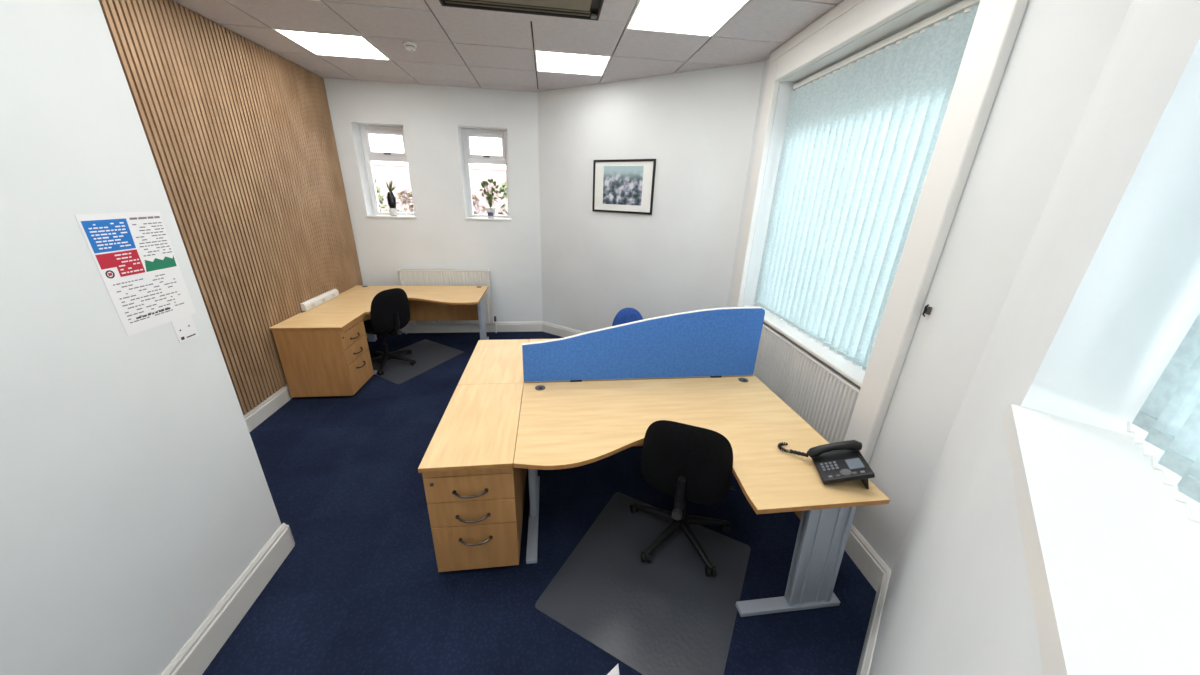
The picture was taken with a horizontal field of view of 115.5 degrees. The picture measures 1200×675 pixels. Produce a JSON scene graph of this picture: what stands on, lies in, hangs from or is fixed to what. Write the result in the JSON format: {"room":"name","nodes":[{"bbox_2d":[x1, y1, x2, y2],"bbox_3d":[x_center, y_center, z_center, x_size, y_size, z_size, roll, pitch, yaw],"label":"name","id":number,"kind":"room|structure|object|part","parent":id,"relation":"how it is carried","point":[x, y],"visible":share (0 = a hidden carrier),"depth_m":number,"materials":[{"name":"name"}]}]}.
{"room":"office","nodes":[
{"label":"office","id":0,"kind":"room"},
{"bbox_2d":[0,0,280,674],"bbox_3d":[-1.628,0.186,0.423,0.150,3.206,2.518,-1,21,-7],"label":"wall","id":1,"kind":"structure","parent":0,"point":[135,494],"depth_m":1.23,"materials":[{"name":"paint"}]},
{"bbox_2d":[75,211,195,335],"bbox_3d":[-1.684,-0.246,1.399,0.002,0.410,0.280,-1,21,-7],"label":"poster","id":2,"kind":"object","parent":1,"relation":"attached to","point":[133,254],"visible":1,"depth_m":1.38,"materials":[{"name":"white paper"}]},
{"bbox_2d":[171,315,197,342],"bbox_3d":[-1.701,-0.036,1.553,0.002,0.094,0.088,-1,21,-7],"label":"card","id":3,"kind":"object","parent":1,"relation":"attached to","point":[184,327],"visible":1,"depth_m":1.55,"materials":[{"name":"white paper"}]},
{"bbox_2d":[161,523,294,674],"bbox_3d":[-1.599,1.528,1.027,0.022,0.170,2.380,-1,21,-7],"label":"baseboard","id":4,"kind":"structure","parent":1,"relation":"attached to","point":[196,655],"depth_m":1.73,"materials":[{"name":"white paint"}]},
{"bbox_2d":[324,78,542,321],"bbox_3d":[-1.953,-1.583,5.078,2.483,3.206,0.280,-1,21,-7],"label":"wall","id":5,"kind":"structure","parent":0,"point":[432,118],"depth_m":4.82,"materials":[{"name":"paint"}]},
{"bbox_2d":[359,125,414,215],"bbox_3d":[-2.678,-2.107,4.860,0.575,1.065,0.090,-1,21,-7],"label":"window","id":6,"kind":"structure","parent":5,"relation":"in","point":[365,130],"depth_m":4.76,"materials":[{"name":"white plastic"}]},
{"bbox_3d":[-2.667,-2.429,4.743,0.465,0.270,0.062,-1,21,-7],"label":"sash","id":7,"kind":"part","parent":6,"relation":"part of","materials":[{"name":"white plastic"}]},
{"bbox_2d":[366,215,415,218],"bbox_3d":[-2.678,-1.574,4.929,0.599,0.026,0.220,-1,21,-7],"label":"trim","id":8,"kind":"structure","parent":5,"relation":"attached to","point":[367,216],"depth_m":4.84,"materials":[{"name":"white paint"}]},
{"bbox_2d":[386,181,397,215],"bbox_3d":[-2.659,-1.790,4.850,0.135,0.434,0.146,-16,27,-40],"label":"potted plant","id":9,"kind":"object","parent":8,"relation":"on","point":[391,199],"visible":1,"depth_m":4.82,"materials":[{"name":"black ceramic"}]},
{"bbox_2d":[398,269,496,333],"bbox_3d":[-2.101,-0.484,5.254,1.264,0.913,0.069,-1,21,-7],"label":"radiator","id":10,"kind":"object","parent":5,"relation":"attached to","point":[407,277],"visible":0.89,"depth_m":5.13,"materials":[{"name":"white metal"}]},
{"bbox_2d":[398,269,489,271],"bbox_3d":[-2.087,-0.904,5.095,1.168,0.014,0.069,-1,21,-7],"label":"grille","id":11,"kind":"object","parent":10,"relation":"attached to","point":[400,270],"depth_m":5.07,"materials":[{"name":"white metal"}]},
{"bbox_3d":[-1.517,-0.561,5.305,0.004,0.743,0.063,-1,21,-7],"label":"panel","id":12,"kind":"part","parent":10,"relation":"part of","materials":[{"name":"white metal"}]},
{"bbox_2d":[400,321,541,332],"bbox_3d":[-2.030,-0.146,5.454,2.383,0.150,0.022,-1,21,-7],"label":"baseboard","id":13,"kind":"structure","parent":5,"relation":"attached to","point":[527,326],"depth_m":5.47,"materials":[{"name":"white paint"}]},
{"bbox_2d":[461,128,510,217],"bbox_3d":[-1.480,-2.137,5.011,0.580,1.090,0.090,-1,21,-7],"label":"window","id":14,"kind":"structure","parent":5,"relation":"in","point":[467,133],"depth_m":4.92,"materials":[{"name":"white plastic"}]},
{"bbox_3d":[-1.469,-2.468,4.891,0.470,0.275,0.062,-1,21,-7],"label":"sash","id":15,"kind":"part","parent":14,"relation":"part of","materials":[{"name":"white plastic"}]},
{"bbox_2d":[465,217,511,220],"bbox_3d":[-1.481,-1.592,5.085,0.604,0.026,0.220,-1,21,-7],"label":"trim","id":16,"kind":"structure","parent":5,"relation":"attached to","point":[467,218],"depth_m":5.00,"materials":[{"name":"white paint"}]},
{"bbox_2d":[479,178,501,217],"bbox_3d":[-1.447,-1.832,4.982,0.298,0.496,0.160,6,21,10],"label":"potted plant","id":17,"kind":"object","parent":16,"relation":"on","point":[490,211],"visible":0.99,"depth_m":4.97,"materials":[{"name":"green plant"}]},
{"bbox_3d":[-1.452,-1.662,5.049,0.128,0.130,0.128,-1,21,-7],"label":"pot","id":18,"kind":"part","parent":17,"relation":"part of","materials":[{"name":"white ceramic"}]},
{"bbox_2d":[172,0,843,91],"bbox_3d":[-0.446,-1.880,1.657,5.200,0.060,6.914,-1,21,-7],"label":"ceiling","id":19,"kind":"structure","parent":0,"point":[454,50],"depth_m":3.01,"materials":[{"name":"tile"}]},
{"bbox_2d":[272,28,390,60],"bbox_3d":[-2.265,-2.525,3.265,0.657,0.024,0.602,-1,21,-7],"label":"recessed light","id":20,"kind":"object","parent":19,"relation":"in","point":[318,43],"visible":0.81,"depth_m":3.23,"materials":[{"name":"white paint"}]},
{"bbox_2d":[403,42,416,50],"bbox_3d":[-1.593,-2.436,3.180,0.104,0.048,0.104,-1,21,-7],"label":"smoke detector","id":21,"kind":"object","parent":19,"relation":"attached to","point":[409,46],"visible":1,"depth_m":3.15,"materials":[{"name":"white paint"}]},
{"bbox_2d":[425,0,636,29],"bbox_3d":[-0.404,-2.007,2.081,1.313,0.038,1.218,-1,21,-7],"label":"air conditioning unit","id":22,"kind":"object","parent":19,"relation":"attached to","point":[613,14],"visible":1,"depth_m":2.50,"materials":[{"name":"painted metal"},{"name":"plastic"}]},
{"bbox_3d":[-0.459,-2.002,2.076,1.023,0.023,0.968,-1,21,-7],"label":"louvre frame","id":23,"kind":"part","parent":22,"relation":"part of","materials":[{"name":"black"}]},
{"bbox_2d":[480,0,591,10],"bbox_3d":[-0.480,-2.006,2.082,0.923,0.014,0.728,-1,21,-7],"label":"grille","id":24,"kind":"object","parent":22,"relation":"attached to","point":[585,5],"depth_m":2.40,"materials":[{"name":"brown"}]},
{"bbox_2d":[534,48,611,75],"bbox_3d":[-0.265,-2.555,3.525,0.662,0.024,0.602,-1,21,-7],"label":"recessed light","id":25,"kind":"object","parent":19,"relation":"in","point":[546,60],"visible":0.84,"depth_m":3.49,"materials":[{"name":"white paint"}]},
{"bbox_2d":[625,0,749,36],"bbox_3d":[0.549,-2.137,2.490,0.657,0.024,0.622,-1,21,-7],"label":"recessed light","id":26,"kind":"object","parent":19,"relation":"in","point":[687,17],"visible":0.95,"depth_m":2.52,"materials":[{"name":"white paint"}]},
{"bbox_2d":[202,331,875,674],"bbox_3d":[-0.670,0.981,2.871,4.380,0.050,5.950,-1,21,-7],"label":"floor","id":27,"kind":"structure","parent":0,"point":[360,589],"depth_m":2.06,"materials":[{"name":"blue carpet"}]},
{"bbox_2d":[268,312,373,398],"bbox_3d":[-2.673,0.171,3.733,0.608,0.730,0.468,-1,21,-7],"label":"drawer pedestal","id":28,"kind":"object","parent":27,"relation":"on","point":[322,355],"visible":1,"depth_m":3.55,"materials":[{"name":"beech laminate"},{"name":"dark metal"}]},
{"bbox_3d":[-2.405,-0.127,3.656,0.018,0.050,0.460,-1,21,-7],"label":"rail","id":29,"kind":"part","parent":28,"relation":"part of","materials":[{"name":"brown wood"}]},
{"bbox_3d":[-2.408,-0.029,3.693,0.018,0.149,0.460,-1,21,-7],"label":"drawer","id":30,"kind":"part","parent":28,"relation":"part of","materials":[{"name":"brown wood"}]},
{"bbox_3d":[-2.413,0.117,3.748,0.018,0.151,0.460,-1,21,-7],"label":"drawer","id":31,"kind":"part","parent":28,"relation":"part of","materials":[{"name":"brown wood"}]},
{"bbox_3d":[-2.420,0.335,3.830,0.018,0.303,0.460,-1,21,-7],"label":"drawer","id":32,"kind":"part","parent":28,"relation":"part of","materials":[{"name":"brown wood"}]},
{"bbox_2d":[303,285,488,374],"bbox_3d":[-2.259,-0.134,4.571,1.655,0.735,1.195,-1,21,-7],"label":"desk","id":33,"kind":"object","parent":27,"relation":"on","point":[426,303],"visible":0.44,"depth_m":4.75,"materials":[{"name":"brown wood"}]},
{"bbox_3d":[-2.949,-0.243,4.423,0.018,0.400,0.940,-1,21,-7],"label":"modesty panel","id":34,"kind":"part","parent":33,"relation":"part of","materials":[{"name":"brown wood"}]},
{"bbox_3d":[-3.032,-0.286,4.956,0.085,0.700,0.080,-1,21,-7],"label":"leg","id":35,"kind":"part","parent":33,"relation":"part of","materials":[{"name":"silver metal"}]},
{"bbox_3d":[-2.272,-0.413,4.934,1.420,0.400,0.018,-1,21,-7],"label":"modesty panel","id":36,"kind":"part","parent":33,"relation":"part of","materials":[{"name":"brown wood"}]},
{"bbox_2d":[372,339,463,383],"bbox_3d":[-2.245,0.258,4.566,0.773,0.004,1.086,10,22,21],"label":"chair mat","id":37,"kind":"object","parent":27,"relation":"on","point":[427,354],"visible":0.76,"depth_m":4.50,"materials":[{"name":"grey plastic"}]},
{"bbox_2d":[364,288,415,374],"bbox_3d":[-2.428,-0.132,4.254,0.610,0.928,0.629,3,21,4],"label":"office chair","id":38,"kind":"object","parent":37,"relation":"on","point":[390,310],"visible":0.96,"depth_m":4.05,"materials":[{"name":"black fabric"}]},
{"bbox_3d":[-2.472,-0.146,4.262,0.460,0.085,0.480,13,24,28],"label":"seat","id":39,"kind":"part","parent":38,"relation":"part of","materials":[{"name":"black fabric"}]},
{"bbox_3d":[-2.226,-0.289,4.056,0.106,0.480,0.440,13,24,28],"label":"backrest","id":40,"kind":"part","parent":38,"relation":"part of","materials":[{"name":"black fabric"}]},
{"bbox_2d":[418,383,526,571],"bbox_3d":[-0.684,0.794,2.261,0.426,0.730,0.825,-1,21,-7],"label":"drawer pedestal","id":41,"kind":"object","parent":27,"relation":"on","point":[475,493],"visible":0.99,"depth_m":1.93,"materials":[{"name":"brown wood"}]},
{"bbox_3d":[-0.627,0.630,1.808,0.418,0.050,0.018,-1,21,-7],"label":"rail","id":42,"kind":"part","parent":41,"relation":"part of","materials":[{"name":"brown wood"}]},
{"bbox_3d":[-0.631,0.729,1.845,0.418,0.149,0.018,-1,21,-7],"label":"drawer","id":43,"kind":"part","parent":41,"relation":"part of","materials":[{"name":"brown wood"}]},
{"bbox_3d":[-0.628,0.755,1.827,0.170,0.027,0.035,-1,21,-7],"label":"handle","id":44,"kind":"part","parent":41,"relation":"part of","materials":[{"name":"grey metal"}]},
{"bbox_3d":[-0.636,0.875,1.900,0.418,0.151,0.018,-1,21,-7],"label":"drawer","id":45,"kind":"part","parent":41,"relation":"part of","materials":[{"name":"brown wood"}]},
{"bbox_3d":[-0.633,0.900,1.882,0.170,0.027,0.035,-1,21,-7],"label":"handle","id":46,"kind":"part","parent":41,"relation":"part of","materials":[{"name":"grey metal"}]},
{"bbox_3d":[-0.643,1.093,1.982,0.418,0.303,0.018,-1,21,-7],"label":"drawer","id":47,"kind":"part","parent":41,"relation":"part of","materials":[{"name":"brown wood"}]},
{"bbox_3d":[-0.638,1.043,1.935,0.170,0.027,0.035,-1,21,-7],"label":"handle","id":48,"kind":"part","parent":41,"relation":"part of","materials":[{"name":"grey metal"}]},
{"bbox_2d":[458,339,528,384],"bbox_3d":[-0.787,0.502,3.026,0.426,0.730,0.825,-1,21,-7],"label":"drawer pedestal","id":49,"kind":"object","parent":27,"relation":"on","point":[491,361],"visible":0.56,"depth_m":2.81,"materials":[{"name":"brown wood"}]},
{"bbox_2d":[607,664,618,674],"bbox_3d":[-0.009,1.462,1.577,0.200,0.003,0.160,-1,21,-7],"label":"paper sheet","id":50,"kind":"object","parent":27,"relation":"on","point":[615,671],"visible":1,"depth_m":1.64,"materials":[{"name":"white paper"}]},
{"bbox_2d":[612,308,642,325],"bbox_3d":[0.271,0.249,3.497,0.632,0.933,0.617,-14,26,-37],"label":"office chair","id":51,"kind":"object","parent":27,"relation":"on","point":[626,315],"visible":0.11,"depth_m":3.57,"materials":[{"name":"blue fabric"}]},
{"bbox_2d":[524,339,754,382],"bbox_3d":[0.246,0.483,3.159,1.655,0.735,0.815,-1,21,-7],"label":"desk","id":52,"kind":"object","parent":27,"relation":"on","point":[530,340],"visible":0.02,"depth_m":2.67,"materials":[{"name":"brown wood"}]},
{"bbox_2d":[535,492,750,674],"bbox_3d":[0.282,1.288,2.064,0.889,0.004,0.929,13,23,27],"label":"chair mat","id":53,"kind":"object","parent":27,"relation":"on","point":[663,615],"visible":0.98,"depth_m":1.96,"materials":[{"name":"grey plastic"}]},
{"bbox_2d":[630,420,734,576],"bbox_3d":[0.479,0.749,2.154,0.629,0.948,0.679,9,22,18],"label":"office chair","id":54,"kind":"object","parent":53,"relation":"on","point":[684,462],"visible":1,"depth_m":1.82,"materials":[{"name":"black fabric"}]},
{"bbox_3d":[0.381,0.874,1.872,0.048,0.047,0.030,9,22,18],"label":"adjuster knob","id":55,"kind":"part","parent":54,"relation":"part of","materials":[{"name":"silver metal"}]},
{"bbox_3d":[0.414,0.612,1.846,0.450,0.480,0.108,9,22,18],"label":"backrest","id":56,"kind":"part","parent":54,"relation":"part of","materials":[{"name":"black fabric"}]},
{"bbox_2d":[513,376,889,616],"bbox_3d":[0.374,0.842,2.220,1.655,0.735,1.195,-1,21,-7],"label":"desk","id":57,"kind":"object","parent":27,"relation":"on","point":[562,425],"visible":0.88,"depth_m":2.01,"materials":[{"name":"brown wood"}]},
{"bbox_2d":[522,307,764,381],"bbox_3d":[0.305,0.049,2.557,1.630,0.516,0.031,-1,21,-7],"label":"screen","id":58,"kind":"object","parent":57,"relation":"attached to","point":[715,342],"visible":1,"depth_m":2.56,"materials":[{"name":"blue fabric"}]},
{"bbox_3d":[0.309,-0.080,2.509,1.630,0.242,0.024,-1,21,-7],"label":"edge trim","id":59,"kind":"part","parent":58,"relation":"part of","materials":[{"name":"white paint"}]},
{"bbox_3d":[1.075,0.712,2.252,0.018,0.400,0.940,-1,21,-7],"label":"modesty panel","id":60,"kind":"part","parent":57,"relation":"part of","materials":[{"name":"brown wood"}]},
{"bbox_2d":[777,440,874,488],"bbox_3d":[1.060,0.550,1.800,0.344,0.155,0.286,6,21,11],"label":"desk telephone","id":61,"kind":"object","parent":57,"relation":"on","point":[837,462],"visible":1,"depth_m":1.76,"materials":[{"name":"black plastic"}]},
{"bbox_3d":[0.964,0.565,1.904,0.074,0.045,0.149,-6,22,-20],"label":"coiled cord","id":62,"kind":"part","parent":61,"relation":"part of","materials":[{"name":"black plastic"}]},
{"bbox_2d":[537,61,764,331],"bbox_3d":[0.373,-1.284,4.494,2.692,3.206,0.150,14,24,29],"label":"wall","id":63,"kind":"structure","parent":0,"point":[698,126],"depth_m":4.20,"materials":[{"name":"paint"}]},
{"bbox_2d":[542,321,584,336],"bbox_3d":[0.234,0.111,4.974,2.582,0.150,0.022,14,24,29],"label":"baseboard","id":64,"kind":"structure","parent":63,"relation":"attached to","point":[550,328],"depth_m":5.44,"materials":[{"name":"white paint"}]},
{"bbox_2d":[592,159,655,214],"bbox_3d":[0.253,-1.716,4.311,0.787,0.565,0.024,14,24,29],"label":"framed picture","id":65,"kind":"object","parent":63,"relation":"attached to","point":[619,185],"visible":1,"depth_m":4.29,"materials":[{"name":"black"}]},
{"bbox_2d":[603,166,643,205],"bbox_3d":[0.253,-1.727,4.307,0.507,0.410,0.002,14,24,30],"label":"print","id":66,"kind":"object","parent":65,"relation":"attached to","point":[622,185],"depth_m":4.30},
{"bbox_2d":[727,0,1131,569],"bbox_3d":[1.599,-0.563,2.695,0.280,3.206,2.635,0,21,-4],"label":"wall","id":67,"kind":"structure","parent":0,"point":[1061,49],"depth_m":1.55,"materials":[{"name":"paint"}]},
{"bbox_2d":[744,305,865,386],"bbox_3d":[1.552,0.001,2.914,0.195,0.032,1.698,0,21,-4],"label":"window sill","id":68,"kind":"structure","parent":67,"relation":"attached to","point":[852,372],"depth_m":2.65,"materials":[{"name":"white paint"}]},
{"bbox_2d":[753,322,860,442],"bbox_3d":[1.483,0.458,3.091,0.084,0.903,1.669,0,21,-4],"label":"radiator","id":69,"kind":"object","parent":67,"relation":"attached to","point":[819,394],"visible":0.41,"depth_m":2.70,"materials":[{"name":"white metal"}]},
{"bbox_2d":[763,323,860,393],"bbox_3d":[1.497,0.043,2.935,0.084,0.014,1.573,0,21,-4],"label":"grille","id":70,"kind":"object","parent":69,"relation":"attached to","point":[842,380],"depth_m":2.62,"materials":[{"name":"white metal"}]},
{"bbox_2d":[769,0,863,62],"bbox_3d":[1.477,-1.936,2.174,0.055,0.074,2.020,0,21,-4],"label":"trim","id":71,"kind":"structure","parent":67,"relation":"attached to","point":[844,6],"depth_m":2.51,"materials":[{"name":"white paint"}]},
{"bbox_2d":[754,0,979,370],"bbox_3d":[1.589,-0.876,2.559,0.065,1.815,1.716,0,21,-4],"label":"vertical blind","id":72,"kind":"object","parent":67,"relation":"attached to","point":[861,134],"visible":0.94,"depth_m":2.37,"materials":[{"name":"white fabric"}]},
{"bbox_3d":[1.531,-0.047,2.894,0.004,0.014,1.591,0,21,-4],"label":"chain","id":73,"kind":"part","parent":72,"relation":"part of","materials":[{"name":"white paint"}]},
{"bbox_2d":[845,524,890,591],"bbox_3d":[1.473,1.221,2.116,0.022,0.170,0.305,0,21,-4],"label":"baseboard","id":74,"kind":"structure","parent":67,"relation":"attached to","point":[871,565],"depth_m":2.09,"materials":[{"name":"white paint"}]},
{"bbox_2d":[730,0,1028,464],"bbox_3d":[1.431,-0.508,2.713,0.050,2.980,2.020,0,21,-4],"label":"trim","id":75,"kind":"structure","parent":67,"relation":"attached to","point":[996,24],"depth_m":1.79,"materials":[{"name":"white paint"}]},
{"bbox_2d":[922,304,931,316],"bbox_3d":[1.504,-0.124,1.744,0.029,0.060,0.020,0,21,-4],"label":"cleat","id":76,"kind":"object","parent":67,"relation":"attached to","point":[927,310],"visible":1,"depth_m":1.74,"materials":[{"name":"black metal"}]},
{"bbox_3d":[1.514,-0.124,1.744,0.009,0.036,0.020,0,21,-4],"label":"mounting plate","id":77,"kind":"part","parent":76,"relation":"part of","materials":[{"name":"silver metal"}]},
{"bbox_2d":[869,0,1199,674],"bbox_3d":[0.675,0.280,0.378,0.280,3.206,3.050,20,27,39],"label":"wall","id":78,"kind":"structure","parent":0,"point":[1104,292],"depth_m":0.74,"materials":[{"name":"paint"}]},
{"bbox_2d":[856,570,890,674],"bbox_3d":[0.552,1.601,1.026,0.022,0.170,2.750,20,27,39],"label":"baseboard","id":79,"kind":"structure","parent":78,"relation":"attached to","point":[866,657],"depth_m":1.72,"materials":[{"name":"white paint"}]},
{"bbox_2d":[1004,404,1199,674],"bbox_3d":[0.632,0.314,0.405,0.229,0.040,1.017,20,27,39],"label":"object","id":80,"kind":"structure","parent":78,"relation":"attached to","point":[1112,557],"depth_m":0.48,"materials":[{"name":"white paint"}]},
{"bbox_2d":[1126,313,1199,523],"bbox_3d":[0.677,-0.261,0.141,0.063,1.174,1.016,20,27,39],"label":"vertical blind","id":81,"kind":"object","parent":78,"relation":"attached to","point":[1170,414],"visible":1,"depth_m":0.61,"materials":[{"name":"white fabric"}]},
{"bbox_3d":[0.648,0.265,0.373,0.004,0.014,0.904,20,27,39],"label":"chain","id":82,"kind":"part","parent":81,"relation":"part of","materials":[{"name":"white paint"}]},
{"bbox_3d":[-3.015,-0.879,3.119,0.150,3.206,3.882,-1,21,-7],"label":"wall","id":83,"kind":"structure","parent":0,"visible":0},
{"bbox_2d":[99,0,362,415],"bbox_3d":[-2.929,-0.928,3.112,0.021,2.897,3.572,-1,21,-7],"label":"panelling","id":84,"kind":"object","parent":83,"relation":"attached to","point":[240,136],"visible":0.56,"depth_m":3.08,"materials":[{"name":"brown wood"}]},
{"bbox_2d":[300,289,338,310],"bbox_3d":[-3.013,-0.415,4.094,0.048,0.080,0.640,-1,21,-7],"label":"socket trunking","id":85,"kind":"object","parent":84,"relation":"attached to","point":[309,304],"visible":1,"depth_m":4.03,"materials":[{"name":"white paint"}]},
{"bbox_2d":[244,333,367,431],"bbox_3d":[-2.977,0.502,3.652,0.022,0.150,3.582,-1,21,-7],"label":"baseboard","id":86,"kind":"structure","parent":83,"relation":"attached to","point":[256,416],"depth_m":3.33,"materials":[{"name":"white paint"}]},
{"label":"outside","id":87,"kind":"structure","parent":0,"visible":0},
{"bbox_3d":[-1.461,-1.579,11.068,28.000,0.100,38.000,-1,21,-7],"label":"ground","id":88,"kind":"structure","parent":87,"visible":0},
{"bbox_2d":[374,178,388,211],"bbox_3d":[-5.311,-2.390,8.730,1.124,2.827,1.159,-1,21,-7],"label":"shrub","id":89,"kind":"object","parent":88,"relation":"on","point":[377,188],"visible":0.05,"depth_m":8.57,"materials":[{"name":"green plant"}]},
{"bbox_2d":[396,189,414,212],"bbox_3d":[-4.091,-1.997,8.375,1.203,2.421,1.093,-1,21,-7],"label":"shrub","id":90,"kind":"object","parent":88,"relation":"on","point":[406,200],"visible":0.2,"depth_m":7.93,"materials":[{"name":"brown plant"}]},
{"bbox_2d":[371,161,507,214],"bbox_3d":[-3.906,-3.044,10.312,13.000,3.020,0.330,-1,21,-7],"label":"wall","id":91,"kind":"structure","parent":88,"relation":"on","point":[397,172],"depth_m":9.79,"materials":[{"name":"white paint"}]},
{"bbox_2d":[472,194,486,214],"bbox_3d":[-2.881,-2.000,8.437,1.100,2.459,1.091,-1,21,-7],"label":"shrub","id":92,"kind":"object","parent":88,"relation":"on","point":[476,201],"visible":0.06,"depth_m":8.10,"materials":[{"name":"brown plant"}]},
{"bbox_2d":[495,181,507,214],"bbox_3d":[-2.007,-2.523,9.346,1.220,2.850,1.206,-1,21,-7],"label":"shrub","id":93,"kind":"object","parent":88,"relation":"on","point":[504,187],"visible":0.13,"depth_m":8.89,"materials":[{"name":"green plant"}]}
]}

